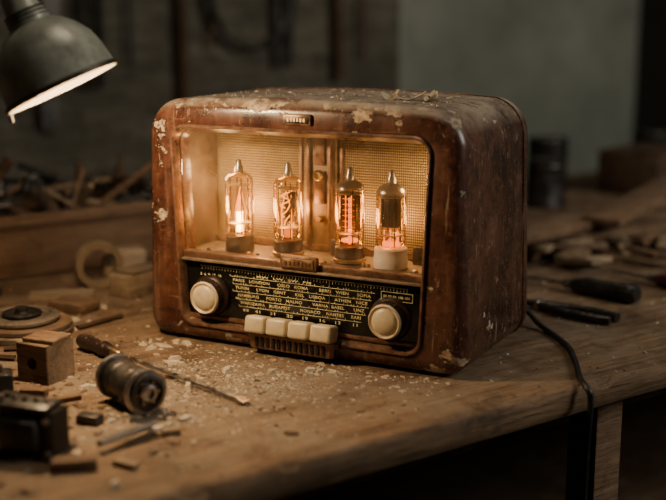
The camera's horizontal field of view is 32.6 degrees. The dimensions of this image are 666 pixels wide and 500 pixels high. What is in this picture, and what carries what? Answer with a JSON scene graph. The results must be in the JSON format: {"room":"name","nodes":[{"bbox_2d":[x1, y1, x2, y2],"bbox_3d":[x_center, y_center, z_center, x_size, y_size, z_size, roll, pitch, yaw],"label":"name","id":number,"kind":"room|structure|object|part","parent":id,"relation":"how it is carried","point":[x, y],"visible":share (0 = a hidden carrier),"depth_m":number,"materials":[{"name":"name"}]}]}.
{"room":"electronics workshop","nodes":[
{"label":"electronics workshop","id":0,"kind":"room"},
{"bbox_2d":[399,0,642,174],"bbox_3d":[-0.792,-0.633,2.969,6.400,2.500,0.100,-8,14,-35],"label":"wall","id":1,"kind":"structure","parent":0,"point":[571,68],"depth_m":4.03,"materials":[{"name":"paint"}]},
{"bbox_2d":[0,0,399,190],"bbox_3d":[-0.597,-0.592,3.015,2.020,1.150,0.060,-8,14,-35],"label":"tool rack","id":2,"kind":"object","parent":1,"relation":"attached to","point":[165,51],"visible":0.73,"depth_m":3.16,"materials":[{"name":"brown wood"}]},
{"bbox_3d":[0.576,1.003,1.356,6.400,0.050,4.600,-8,14,-35],"label":"floor","id":3,"kind":"structure","parent":0,"visible":0},
{"bbox_2d":[0,171,665,499],"bbox_3d":[-0.069,0.399,2.152,3.800,0.808,1.424,-8,14,-35],"label":"workbench","id":4,"kind":"object","parent":3,"relation":"on","point":[528,445],"depth_m":1.55,"materials":[{"name":"brown wood"}]},
{"bbox_2d":[0,364,13,391],"bbox_3d":[-0.435,0.164,1.464,0.045,0.050,0.035,-4,12,-17],"label":"toggle switch","id":5,"kind":"object","parent":4,"relation":"on","point":[6,374],"visible":0.79,"depth_m":1.45,"materials":[{"name":"black plastic"}]},
{"bbox_2d":[0,390,32,401],"bbox_3d":[-0.392,0.189,1.392,0.050,0.030,0.030,6,13,28],"label":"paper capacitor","id":6,"kind":"object","parent":4,"relation":"on","point":[5,394],"visible":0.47,"depth_m":1.39,"materials":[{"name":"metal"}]},
{"bbox_2d":[19,386,48,396],"bbox_3d":[-0.386,0.183,1.467,0.036,0.010,0.017,2,12,11],"label":"wood offcut","id":7,"kind":"object","parent":4,"relation":"on","point":[30,390],"visible":0.78,"depth_m":1.46,"materials":[{"name":"brown wood"}]},
{"bbox_2d":[0,305,74,345],"bbox_3d":[-0.480,0.108,1.758,0.156,0.040,0.156,0,12,0],"label":"wooden disc","id":8,"kind":"object","parent":4,"relation":"on","point":[17,322],"visible":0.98,"depth_m":1.73,"materials":[{"name":"wood"}]},
{"bbox_2d":[0,394,76,461],"bbox_3d":[-0.338,0.195,1.276,0.082,0.064,0.064,4,12,18],"label":"transformer","id":9,"kind":"object","parent":4,"relation":"on","point":[38,427],"visible":0.98,"depth_m":1.25,"materials":[{"name":"metal"}]},
{"bbox_2d":[16,330,74,385],"bbox_3d":[-0.387,0.144,1.535,0.057,0.060,0.054,6,13,27],"label":"wood block","id":10,"kind":"object","parent":4,"relation":"on","point":[44,357],"visible":1,"depth_m":1.52,"materials":[{"name":"brown wood"}]},
{"bbox_2d":[0,0,117,122],"bbox_3d":[-0.580,-0.175,1.514,0.645,0.692,0.177,4,12,20],"label":"desk lamp","id":11,"kind":"object","parent":4,"relation":"on","point":[44,56],"visible":1,"depth_m":1.37,"materials":[{"name":"metal"}]},
{"bbox_2d":[0,303,122,360],"bbox_3d":[-0.479,0.123,1.760,0.281,0.007,0.304,0,12,0],"label":"wooden dowel","id":12,"kind":"object","parent":4,"relation":"on","point":[118,316],"visible":0.61,"depth_m":1.79,"materials":[{"name":"brown wood"}]},
{"bbox_2d":[29,288,94,302],"bbox_3d":[-0.470,0.079,1.976,0.110,0.008,0.061,-2,12,-11],"label":"wood block","id":13,"kind":"object","parent":4,"relation":"on","point":[36,296],"visible":0.86,"depth_m":1.97,"materials":[{"name":"brown wood"}]},
{"bbox_2d":[54,393,80,402],"bbox_3d":[-0.345,0.190,1.443,0.051,0.006,0.011,-7,14,-31],"label":"wood offcut","id":14,"kind":"object","parent":4,"relation":"on","point":[68,398],"visible":0.54,"depth_m":1.45,"materials":[{"name":"brown wood"}]},
{"bbox_2d":[47,295,100,314],"bbox_3d":[-0.431,0.092,1.887,0.074,0.018,0.054,6,13,28],"label":"wood block","id":15,"kind":"object","parent":4,"relation":"on","point":[68,304],"visible":0.88,"depth_m":1.87,"materials":[{"name":"brown wood"}]},
{"bbox_2d":[51,453,97,473],"bbox_3d":[-0.280,0.231,1.232,0.050,0.012,0.023,-2,12,-11],"label":"wood offcut","id":16,"kind":"object","parent":4,"relation":"on","point":[78,462],"visible":1,"depth_m":1.22,"materials":[{"name":"brown wood"}]},
{"bbox_2d":[0,154,151,279],"bbox_3d":[-0.687,-0.076,2.198,0.860,0.220,0.329,-8,14,-35],"label":"crate","id":17,"kind":"object","parent":4,"relation":"on","point":[42,229],"visible":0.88,"depth_m":2.21,"materials":[{"name":"brown wood"}]},
{"bbox_2d":[76,411,103,425],"bbox_3d":[-0.293,0.203,1.369,0.030,0.011,0.018,5,13,22],"label":"wood offcut","id":18,"kind":"object","parent":4,"relation":"on","point":[85,417],"visible":1,"depth_m":1.36,"materials":[{"name":"wood"}]},
{"bbox_2d":[73,240,122,288],"bbox_3d":[-0.420,0.026,2.037,0.086,0.086,0.024,-5,13,-25],"label":"tape roll","id":19,"kind":"object","parent":4,"relation":"on","point":[84,250],"visible":0.87,"depth_m":2.02,"materials":[{"name":"cardboard"}]},
{"bbox_2d":[101,245,145,275],"bbox_3d":[-0.393,0.022,2.147,0.087,0.050,0.051,-6,13,-28],"label":"wood block","id":20,"kind":"object","parent":4,"relation":"on","point":[131,255],"visible":0.59,"depth_m":2.13,"materials":[{"name":"brown wood"}]},
{"bbox_2d":[112,457,138,469],"bbox_3d":[-0.225,0.233,1.238,0.030,0.006,0.012,8,14,34],"label":"wood offcut","id":21,"kind":"object","parent":4,"relation":"on","point":[121,462],"visible":1,"depth_m":1.23,"materials":[{"name":"brown wood"}]},
{"bbox_3d":[-0.235,0.210,1.306,0.020,0.016,0.082,10,15,40],"label":"chisel blade","id":22,"kind":"part","parent":4,"relation":"part of","materials":[{"name":"silver metal"}]},
{"bbox_2d":[109,263,152,298],"bbox_3d":[-0.344,0.052,2.008,0.053,0.047,0.092,9,15,37],"label":"wood block","id":23,"kind":"object","parent":4,"relation":"on","point":[126,282],"visible":0.77,"depth_m":1.98,"materials":[{"name":"brown wood"}]},
{"bbox_3d":[-0.255,0.167,1.427,0.058,0.058,0.107,-9,15,-36],"label":"metal coil former","id":24,"kind":"part","parent":4,"relation":"part of","materials":[{"name":"grey metal"}]},
{"bbox_2d":[76,334,251,403],"bbox_3d":[-0.239,0.158,1.551,0.364,0.024,0.023,11,16,42],"label":"screwdriver","id":25,"kind":"object","parent":4,"relation":"on","point":[87,342],"visible":0.84,"depth_m":1.58,"materials":[{"name":"gold metal"}]},
{"bbox_2d":[161,426,180,436],"bbox_3d":[-0.190,0.212,1.333,0.023,0.007,0.014,-4,12,-17],"label":"wood offcut","id":26,"kind":"object","parent":4,"relation":"on","point":[175,430],"visible":1,"depth_m":1.33,"materials":[{"name":"brown wood"}]},
{"bbox_2d":[0,244,665,499],"bbox_3d":[-0.041,0.082,1.960,2.103,0.009,1.164,-8,14,-34],"label":"chips","id":27,"kind":"object","parent":4,"relation":"on","point":[173,360],"visible":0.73,"depth_m":1.50,"materials":[{"name":"brown wood"}]},
{"bbox_2d":[152,87,527,373],"bbox_3d":[0.005,-0.054,1.708,0.520,0.377,0.309,6,13,27],"label":"radio","id":28,"kind":"object","parent":4,"relation":"on","point":[459,160],"visible":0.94,"depth_m":1.62,"materials":[{"name":"brown wood"}]},
{"bbox_3d":[-0.186,0.069,1.683,0.062,0.062,0.028,6,13,27],"label":"tuning knob","id":29,"kind":"part","parent":28,"relation":"part of","materials":[{"name":"beige plastic"}]},
{"bbox_2d":[225,159,254,253],"bbox_3d":[-0.139,-0.066,1.690,0.043,0.138,0.043,6,13,27],"label":"tube","id":30,"kind":"object","parent":28,"relation":"in","point":[239,241],"visible":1,"depth_m":1.69,"materials":[{"name":"clear glass"}]},
{"bbox_2d":[272,162,304,257],"bbox_3d":[-0.065,-0.059,1.652,0.047,0.138,0.047,6,13,27],"label":"tube","id":31,"kind":"object","parent":28,"relation":"in","point":[287,244],"visible":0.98,"depth_m":1.65,"materials":[{"name":"clear glass"}]},
{"bbox_3d":[-0.053,-0.019,1.600,0.414,0.302,0.014,6,13,27],"label":"bezel trim","id":32,"kind":"part","parent":28,"relation":"part of","materials":[{"name":"brown wood"}]},
{"bbox_3d":[-0.048,0.074,1.630,0.386,0.092,0.012,6,13,27],"label":"dial plate","id":33,"kind":"part","parent":28,"relation":"part of","materials":[{"name":"black glass"}]},
{"bbox_3d":[-0.007,-0.084,1.677,0.390,0.176,0.021,6,13,27],"label":"grille frame","id":34,"kind":"part","parent":28,"relation":"part of","materials":[{"name":"metal"}]},
{"bbox_2d":[333,167,365,265],"bbox_3d":[0.024,-0.049,1.605,0.047,0.138,0.047,6,13,27],"label":"tube","id":35,"kind":"object","parent":28,"relation":"in","point":[349,205],"visible":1,"depth_m":1.60,"materials":[{"name":"clear glass"}]},
{"bbox_3d":[0.073,0.096,1.552,0.062,0.062,0.028,6,13,27],"label":"tuning knob","id":36,"kind":"part","parent":28,"relation":"part of","materials":[{"name":"beige plastic"}]},
{"bbox_2d":[373,170,407,270],"bbox_3d":[0.080,-0.042,1.574,0.048,0.138,0.048,6,13,27],"label":"tube","id":37,"kind":"object","parent":28,"relation":"in","point":[390,196],"visible":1,"depth_m":1.57,"materials":[{"name":"glass"}]},
{"bbox_3d":[-0.072,0.447,2.166,3.575,0.709,1.342,-8,14,-35],"label":"bench frame","id":38,"kind":"part","parent":4,"relation":"part of","materials":[{"name":"brown wood"}]},
{"bbox_2d":[527,157,566,208],"bbox_3d":[0.545,-0.173,2.911,0.103,0.122,0.103,0,12,0],"label":"tin","id":39,"kind":"object","parent":4,"relation":"on","point":[546,176],"visible":0.95,"depth_m":2.87,"materials":[{"name":"metal"}]},
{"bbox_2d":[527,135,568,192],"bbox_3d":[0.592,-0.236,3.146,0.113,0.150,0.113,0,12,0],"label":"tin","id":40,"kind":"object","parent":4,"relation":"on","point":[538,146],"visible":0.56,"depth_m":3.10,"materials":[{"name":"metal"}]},
{"bbox_2d":[526,308,593,499],"bbox_3d":[0.334,0.505,1.691,0.094,0.798,0.386,-4,12,-19],"label":"power cord","id":41,"kind":"object","parent":4,"relation":"on","point":[590,397],"visible":0.86,"depth_m":1.51,"materials":[{"name":"black rubber"}]},
{"bbox_2d":[527,299,620,324],"bbox_3d":[0.379,0.097,1.863,0.182,0.016,0.051,10,16,41],"label":"pliers","id":42,"kind":"object","parent":4,"relation":"on","point":[573,311],"visible":0.95,"depth_m":1.84,"materials":[{"name":"metal"}]},
{"bbox_2d":[527,275,641,303],"bbox_3d":[0.420,0.057,2.017,0.037,0.037,0.272,-11,16,-43],"label":"screwdriver","id":43,"kind":"object","parent":4,"relation":"on","point":[624,292],"visible":0.88,"depth_m":1.96,"materials":[{"name":"black plastic"}]},
{"bbox_2d":[527,174,665,265],"bbox_3d":[0.758,-0.086,2.515,1.160,0.106,0.466,-8,14,-35],"label":"pile","id":44,"kind":"object","parent":4,"relation":"on","point":[574,235],"visible":0.96,"depth_m":2.31,"materials":[{"name":"brown wood"}]},
{"bbox_2d":[597,142,665,195],"bbox_3d":[0.882,-0.227,3.156,0.185,0.128,0.260,11,16,42],"label":"cardboard box","id":45,"kind":"object","parent":4,"relation":"on","point":[622,170],"visible":0.84,"depth_m":3.07,"materials":[{"name":"brown cardboard"}]},
{"bbox_2d":[607,269,665,287],"bbox_3d":[0.581,0.050,2.069,0.028,0.028,0.207,-8,14,-34],"label":"screwdriver","id":46,"kind":"object","parent":4,"relation":"on","point":[660,279],"visible":1,"depth_m":2.07,"materials":[{"name":"metal"}]},
{"bbox_2d":[632,129,665,143],"bbox_3d":[0.985,-0.303,3.520,0.124,0.130,0.124,0,12,0],"label":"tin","id":47,"kind":"object","parent":4,"relation":"on","point":[639,135],"visible":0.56,"depth_m":3.47,"materials":[{"name":"metal"}]},
{"bbox_2d":[636,0,665,129],"bbox_3d":[1.469,-0.612,4.344,0.550,1.900,0.310,-8,14,-35],"label":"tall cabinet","id":48,"kind":"object","parent":3,"relation":"on","point":[651,113],"visible":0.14,"depth_m":4.24,"materials":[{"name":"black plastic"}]}
]}

